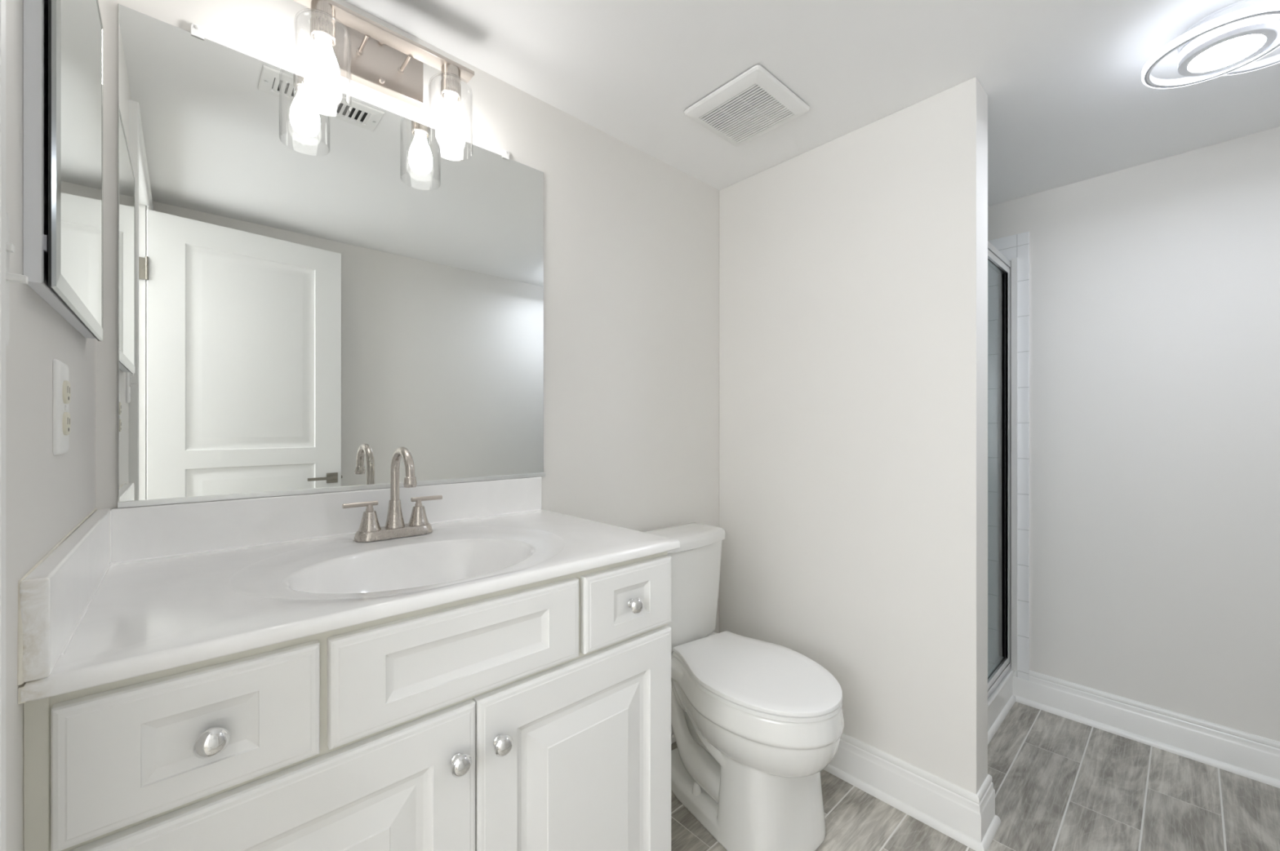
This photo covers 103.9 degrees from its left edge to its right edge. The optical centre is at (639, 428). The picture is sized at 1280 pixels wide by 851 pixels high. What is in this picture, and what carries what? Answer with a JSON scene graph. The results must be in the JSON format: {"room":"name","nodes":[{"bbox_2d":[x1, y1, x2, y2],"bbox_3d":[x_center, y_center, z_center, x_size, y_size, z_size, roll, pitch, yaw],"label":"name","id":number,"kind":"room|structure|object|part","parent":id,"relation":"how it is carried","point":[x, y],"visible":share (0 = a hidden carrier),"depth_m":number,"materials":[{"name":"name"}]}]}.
{"room":"bathroom","nodes":[
{"label":"bathroom","id":0,"kind":"room"},
{"bbox_2d":[5,0,95,850],"bbox_3d":[-0.122,0.089,-0.121,0.115,2.131,2.614,0,0,-42],"label":"wall","id":1,"kind":"structure","parent":0,"point":[48,495],"depth_m":0.48,"materials":[{"name":"grey paint"}]},
{"bbox_2d":[0,0,5,850],"bbox_3d":[-0.165,0.115,0.027,0.020,2.081,0.892,0,0,-42],"label":"trim","id":2,"kind":"structure","parent":1,"relation":"attached to","point":[2,2],"depth_m":0.35,"materials":[{"name":"white paint"}]},
{"bbox_2d":[5,211,27,346],"bbox_3d":[-0.510,-0.125,0.405,0.019,0.116,0.070,0,0,-42],"label":"light switch","id":3,"kind":"object","parent":1,"relation":"attached to","point":[12,277],"visible":0.44,"depth_m":0.42,"materials":[{"name":"white plastic"}]},
{"bbox_3d":[-0.515,-0.125,0.400,0.005,0.116,0.070,0,0,-42],"label":"plate","id":4,"kind":"part","parent":3,"relation":"part of","materials":[{"name":"white plastic"}]},
{"bbox_2d":[53,359,71,455],"bbox_3d":[-0.716,-0.025,0.622,0.009,0.115,0.070,0,0,-42],"label":"outlet","id":5,"kind":"object","parent":1,"relation":"attached to","point":[61,385],"visible":1,"depth_m":0.60,"materials":[{"name":"white plastic"}]},
{"bbox_2d":[62,412,71,435],"bbox_3d":[-0.714,-0.005,0.623,0.005,0.029,0.034,0,0,-42],"label":"receptacle","id":6,"kind":"object","parent":5,"relation":"attached to","point":[66,415],"depth_m":0.62,"materials":[{"name":"beige plastic"}]},
{"bbox_2d":[62,380,71,404],"bbox_3d":[-0.714,-0.044,0.623,0.005,0.029,0.034,0,0,-42],"label":"receptacle","id":7,"kind":"object","parent":5,"relation":"attached to","point":[66,384],"depth_m":0.62,"materials":[{"name":"beige plastic"}]},
{"bbox_2d":[23,0,102,341],"bbox_3d":[-0.726,-0.394,0.643,0.022,0.510,0.422,0,0,-42],"label":"medicine cabinet","id":8,"kind":"object","parent":1,"relation":"attached to","point":[63,39],"visible":0.99,"depth_m":0.56,"materials":[{"name":"white metal"}]},
{"bbox_3d":[-0.722,-0.394,0.647,0.004,0.509,0.421,0,0,-42],"label":"cabinet door","id":9,"kind":"part","parent":8,"relation":"part of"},
{"bbox_2d":[61,0,102,328],"bbox_3d":[-0.720,-0.394,0.649,0.004,0.509,0.421,0,0,-43],"label":"mirror","id":10,"kind":"object","parent":8,"relation":"attached to","point":[82,24],"depth_m":0.63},
{"bbox_2d":[95,0,719,633],"bbox_3d":[0.011,0.089,1.837,2.951,2.131,0.100,0,0,-42],"label":"wall","id":11,"kind":"structure","parent":0,"point":[631,238],"depth_m":1.63,"materials":[{"name":"grey paint"}]},
{"bbox_2d":[110,476,542,562],"bbox_3d":[-0.617,0.192,1.183,0.874,0.096,0.020,0,0,-42],"label":"backsplash","id":12,"kind":"structure","parent":11,"relation":"attached to","point":[142,532],"depth_m":1.05,"materials":[{"name":"stone"}]},
{"bbox_2d":[117,4,545,508],"bbox_3d":[-0.610,-0.318,1.195,0.883,0.923,0.012,0,0,-42],"label":"wall mirror","id":13,"kind":"object","parent":11,"relation":"attached to","point":[311,291],"visible":1,"depth_m":1.08,"materials":[{"name":"mirror"}]},
{"bbox_2d":[293,0,474,155],"bbox_3d":[-0.570,-0.797,1.131,0.363,0.264,0.159,0,0,-42],"label":"vanity light","id":14,"kind":"object","parent":11,"relation":"attached to","point":[348,44],"visible":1,"depth_m":1.14,"materials":[{"name":"silver metal"}]},
{"bbox_3d":[-0.646,-0.743,1.022,0.099,0.157,0.099,0,0,-42],"label":"lamp shade","id":15,"kind":"part","parent":14,"relation":"part of","materials":[{"name":"clear glass"}]},
{"bbox_2d":[310,0,336,47],"bbox_3d":[-0.646,-0.825,1.022,0.046,0.064,0.046,0,0,-42],"label":"socket","id":16,"kind":"object","parent":14,"relation":"attached to","point":[322,26],"depth_m":1.01,"materials":[{"name":"silver metal"}]},
{"bbox_3d":[-0.646,-0.745,1.022,0.060,0.112,0.060,0,0,-42],"label":"bulb","id":17,"kind":"part","parent":14,"relation":"part of","materials":[{"name":"white glass"}]},
{"bbox_3d":[-0.617,-0.860,1.118,0.015,0.015,0.069,0,0,-42],"label":"arm","id":18,"kind":"part","parent":14,"relation":"part of","materials":[{"name":"silver metal"}]},
{"bbox_3d":[-0.615,-0.865,1.182,0.193,0.128,0.025,0,0,-42],"label":"plate","id":19,"kind":"part","parent":14,"relation":"part of","materials":[{"name":"silver metal"}]},
{"bbox_3d":[-0.551,-0.860,1.178,0.015,0.015,0.069,0,0,-42],"label":"arm","id":20,"kind":"part","parent":14,"relation":"part of","materials":[{"name":"silver metal"}]},
{"bbox_3d":[-0.452,-0.743,1.198,0.099,0.157,0.099,0,0,-42],"label":"lamp shade","id":21,"kind":"part","parent":14,"relation":"part of","materials":[{"name":"clear glass"}]},
{"bbox_2d":[440,63,461,102],"bbox_3d":[-0.452,-0.825,1.198,0.046,0.064,0.046,0,0,-42],"label":"socket","id":22,"kind":"object","parent":14,"relation":"attached to","point":[451,86],"depth_m":1.18,"materials":[{"name":"silver metal"}]},
{"bbox_3d":[-0.452,-0.745,1.198,0.060,0.112,0.060,0,0,-42],"label":"bulb","id":23,"kind":"part","parent":14,"relation":"part of","materials":[{"name":"white glass"}]},
{"bbox_2d":[671,725,675,744],"bbox_3d":[0.015,1.085,1.756,0.833,0.139,0.026,0,0,-42],"label":"baseboard","id":24,"kind":"structure","parent":11,"relation":"attached to","point":[673,738],"depth_m":1.84,"materials":[{"name":"white paint"}]},
{"bbox_3d":[0.020,1.145,1.751,0.833,0.021,0.012,0,0,-42],"label":"shoe molding","id":25,"kind":"part","parent":24,"relation":"part of","materials":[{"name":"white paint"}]},
{"bbox_2d":[343,0,1279,206],"bbox_3d":[0.410,-1.006,0.432,4.256,0.060,2.714,0,0,-42],"label":"ceiling","id":26,"kind":"structure","parent":0,"point":[1068,101],"depth_m":1.36,"materials":[{"name":"white paint"}]},
{"bbox_2d":[684,64,809,146],"bbox_3d":[0.325,-0.965,1.531,0.276,0.022,0.276,0,0,-42],"label":"exhaust fan","id":27,"kind":"object","parent":26,"relation":"attached to","point":[753,104],"visible":1,"depth_m":1.50,"materials":[{"name":"white plastic"}]},
{"bbox_2d":[1142,0,1279,88],"bbox_3d":[1.439,-0.935,1.202,0.379,0.081,0.254,0,0,-6],"label":"ceiling lamp","id":28,"kind":"object","parent":26,"relation":"attached to","point":[1228,41],"visible":1,"depth_m":1.19,"materials":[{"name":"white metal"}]},
{"bbox_2d":[1187,34,1265,71],"bbox_3d":[1.410,-0.902,1.207,0.121,0.002,0.121,0,0,-20],"label":"diffuser","id":29,"kind":"object","parent":28,"relation":"attached to","point":[1238,50],"depth_m":1.20,"materials":[{"name":"white plastic"}]},
{"bbox_3d":[1.410,-0.917,1.207,0.156,0.035,0.156,0,0,-42],"label":"panel","id":30,"kind":"part","parent":28,"relation":"part of","materials":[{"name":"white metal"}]},
{"bbox_2d":[719,76,987,794],"bbox_3d":[0.672,0.089,1.762,0.118,2.131,0.903,0,0,-42],"label":"wall partition","id":31,"kind":"structure","parent":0,"point":[853,267],"depth_m":1.60,"materials":[{"name":"grey paint"}]},
{"bbox_2d":[823,733,1000,850],"bbox_3d":[0.681,1.085,1.752,0.170,0.139,0.929,0,0,-42],"label":"baseboard","id":32,"kind":"structure","parent":31,"relation":"attached to","point":[968,818],"depth_m":1.48,"materials":[{"name":"white paint"}]},
{"bbox_2d":[671,702,1279,850],"bbox_3d":[0.410,1.185,0.432,4.256,0.060,2.714,0,0,-42],"label":"floor","id":33,"kind":"structure","parent":0,"point":[1060,784],"depth_m":1.53,"materials":[{"name":"grey tile"}]},
{"bbox_2d":[23,551,671,850],"bbox_3d":[-0.435,0.707,0.967,0.889,0.896,0.585,0,0,-42],"label":"vanity cabinet","id":34,"kind":"object","parent":33,"relation":"on","point":[535,717],"visible":1,"depth_m":0.71,"materials":[{"name":"white wood"}]},
{"bbox_3d":[-0.494,0.345,0.567,0.224,0.142,0.018,0,0,-42],"label":"drawer","id":35,"kind":"part","parent":34,"relation":"part of","materials":[{"name":"white wood"}]},
{"bbox_3d":[-0.479,0.349,0.559,0.032,0.032,0.029,0,0,-42],"label":"knob","id":36,"kind":"part","parent":34,"relation":"part of","materials":[{"name":"silver metal"}]},
{"bbox_3d":[-0.418,0.737,0.637,0.431,0.620,0.018,0,0,-42],"label":"cabinet door","id":37,"kind":"part","parent":34,"relation":"part of","materials":[{"name":"white wood"}]},
{"bbox_2d":[17,476,679,704],"bbox_3d":[-0.438,0.255,0.978,0.903,0.228,0.564,0,0,-42],"label":"countertop","id":38,"kind":"structure","parent":34,"relation":"on","point":[132,592],"depth_m":0.87,"materials":[{"name":"stone"}]},
{"bbox_2d":[342,446,442,542],"bbox_3d":[-0.545,0.140,1.110,0.158,0.200,0.158,0,0,0],"label":"faucet","id":39,"kind":"object","parent":38,"relation":"on","point":[370,530],"visible":1,"depth_m":1.10,"materials":[{"name":"silver metal"}]},
{"bbox_3d":[-0.598,0.170,1.071,0.069,0.022,0.016,0,0,-42],"label":"lever","id":40,"kind":"part","parent":39,"relation":"part of","materials":[{"name":"silver metal"}]},
{"bbox_3d":[-0.585,0.201,1.084,0.044,0.041,0.044,0,0,-42],"label":"handle","id":41,"kind":"part","parent":39,"relation":"part of","materials":[{"name":"silver metal"}]},
{"bbox_3d":[-0.547,0.231,1.118,0.163,0.020,0.057,0,0,-42],"label":"plate","id":42,"kind":"part","parent":39,"relation":"part of","materials":[{"name":"silver metal"}]},
{"bbox_3d":[-0.547,0.191,1.118,0.041,0.060,0.041,0,0,-42],"label":"spout","id":43,"kind":"part","parent":39,"relation":"part of","materials":[{"name":"silver metal"}]},
{"bbox_3d":[-0.513,0.103,1.081,0.018,0.126,0.120,0,0,-42],"label":"spout","id":44,"kind":"part","parent":39,"relation":"part of","materials":[{"name":"silver metal"}]},
{"bbox_3d":[-0.509,0.201,1.153,0.044,0.041,0.044,0,0,-42],"label":"handle","id":45,"kind":"part","parent":39,"relation":"part of","materials":[{"name":"silver metal"}]},
{"bbox_3d":[-0.496,0.170,1.165,0.069,0.022,0.016,0,0,-42],"label":"lever","id":46,"kind":"part","parent":39,"relation":"part of","materials":[{"name":"silver metal"}]},
{"bbox_3d":[-0.259,0.345,0.782,0.393,0.142,0.018,0,0,-42],"label":"false drawer","id":47,"kind":"part","parent":34,"relation":"part of","materials":[{"name":"white wood"}]},
{"bbox_3d":[-0.267,0.499,0.744,0.032,0.032,0.029,0,0,-42],"label":"knob","id":48,"kind":"part","parent":34,"relation":"part of","materials":[{"name":"silver metal"}]},
{"bbox_3d":[-0.217,0.499,0.790,0.032,0.032,0.029,0,0,-42],"label":"knob","id":49,"kind":"part","parent":34,"relation":"part of","materials":[{"name":"silver metal"}]},
{"bbox_3d":[-0.096,0.737,0.930,0.434,0.620,0.018,0,0,-42],"label":"cabinet door","id":50,"kind":"part","parent":34,"relation":"part of","materials":[{"name":"white wood"}]},
{"bbox_3d":[-0.020,0.345,0.999,0.228,0.142,0.018,0,0,-42],"label":"drawer","id":51,"kind":"part","parent":34,"relation":"part of","materials":[{"name":"white wood"}]},
{"bbox_3d":[-0.009,0.349,0.988,0.032,0.032,0.029,0,0,-42],"label":"knob","id":52,"kind":"part","parent":34,"relation":"part of","materials":[{"name":"silver metal"}]},
{"bbox_2d":[644,522,844,850],"bbox_3d":[0.287,0.756,1.543,0.414,0.798,0.702,0,0,-42],"label":"toilet","id":53,"kind":"object","parent":33,"relation":"on","point":[756,724],"visible":0.96,"depth_m":1.38,"materials":[{"name":"white glazed porcelain"},{"name":"white plastic"}]},
{"bbox_3d":[0.134,0.379,1.736,0.371,0.045,0.183,0,0,-42],"label":"tank lid","id":54,"kind":"part","parent":53,"relation":"part of","materials":[{"name":"white ceramic"}]},
{"bbox_3d":[0.131,0.572,1.739,0.354,0.338,0.164,0,0,-42],"label":"tank","id":55,"kind":"part","parent":53,"relation":"part of","materials":[{"name":"white ceramic"}]},
{"bbox_3d":[0.341,0.726,1.480,0.376,0.014,0.513,0,0,-42],"label":"seat","id":56,"kind":"part","parent":53,"relation":"part of","materials":[{"name":"white plastic"}]},
{"bbox_3d":[0.341,0.710,1.480,0.378,0.015,0.514,0,0,-42],"label":"lid","id":57,"kind":"part","parent":53,"relation":"part of","materials":[{"name":"white plastic"}]},
{"bbox_3d":[0.288,0.944,1.547,0.404,0.422,0.691,0,0,-42],"label":"bowl","id":58,"kind":"part","parent":53,"relation":"part of","materials":[{"name":"white ceramic"}]},
{"bbox_2d":[987,231,1029,680],"bbox_3d":[1.022,0.165,2.119,0.879,1.980,0.851,0,0,-42],"label":"wall","id":59,"kind":"structure","parent":0,"point":[1017,246],"depth_m":2.12,"materials":[{"name":"white ceramic"}]},
{"bbox_2d":[987,660,1015,744],"bbox_3d":[1.244,1.088,1.875,0.879,0.134,0.106,0,0,-42],"label":"trim","id":60,"kind":"structure","parent":59,"relation":"attached to","point":[1001,701],"depth_m":1.99,"materials":[{"name":"white paint"}]},
{"bbox_3d":[1.275,1.145,1.841,0.851,0.021,0.012,0,0,-42],"label":"shoe molding","id":61,"kind":"part","parent":60,"relation":"part of","materials":[{"name":"white paint"}]},
{"bbox_2d":[987,240,1017,698],"bbox_3d":[1.269,0.153,1.847,0.863,1.744,0.082,0,0,-42],"label":"shower enclosure","id":62,"kind":"object","parent":59,"relation":"attached to","point":[1007,270],"visible":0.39,"depth_m":2.12,"materials":[{"name":"metal"}]},
{"bbox_3d":[1.589,0.153,2.124,0.018,1.744,0.021,0,0,-42],"label":"edge trim","id":63,"kind":"part","parent":62,"relation":"part of","materials":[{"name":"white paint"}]},
{"bbox_2d":[987,126,1279,742],"bbox_3d":[1.709,0.089,2.091,0.100,2.131,1.814,0,0,-42],"label":"wall","id":64,"kind":"structure","parent":0,"point":[1154,286],"depth_m":1.82,"materials":[{"name":"grey paint"}]},
{"bbox_2d":[1012,670,1279,788],"bbox_3d":[1.896,1.085,1.792,0.026,0.139,0.920,0,0,-42],"label":"baseboard","id":65,"kind":"structure","parent":64,"relation":"attached to","point":[1247,755],"depth_m":1.81,"materials":[{"name":"white paint"}]}
]}

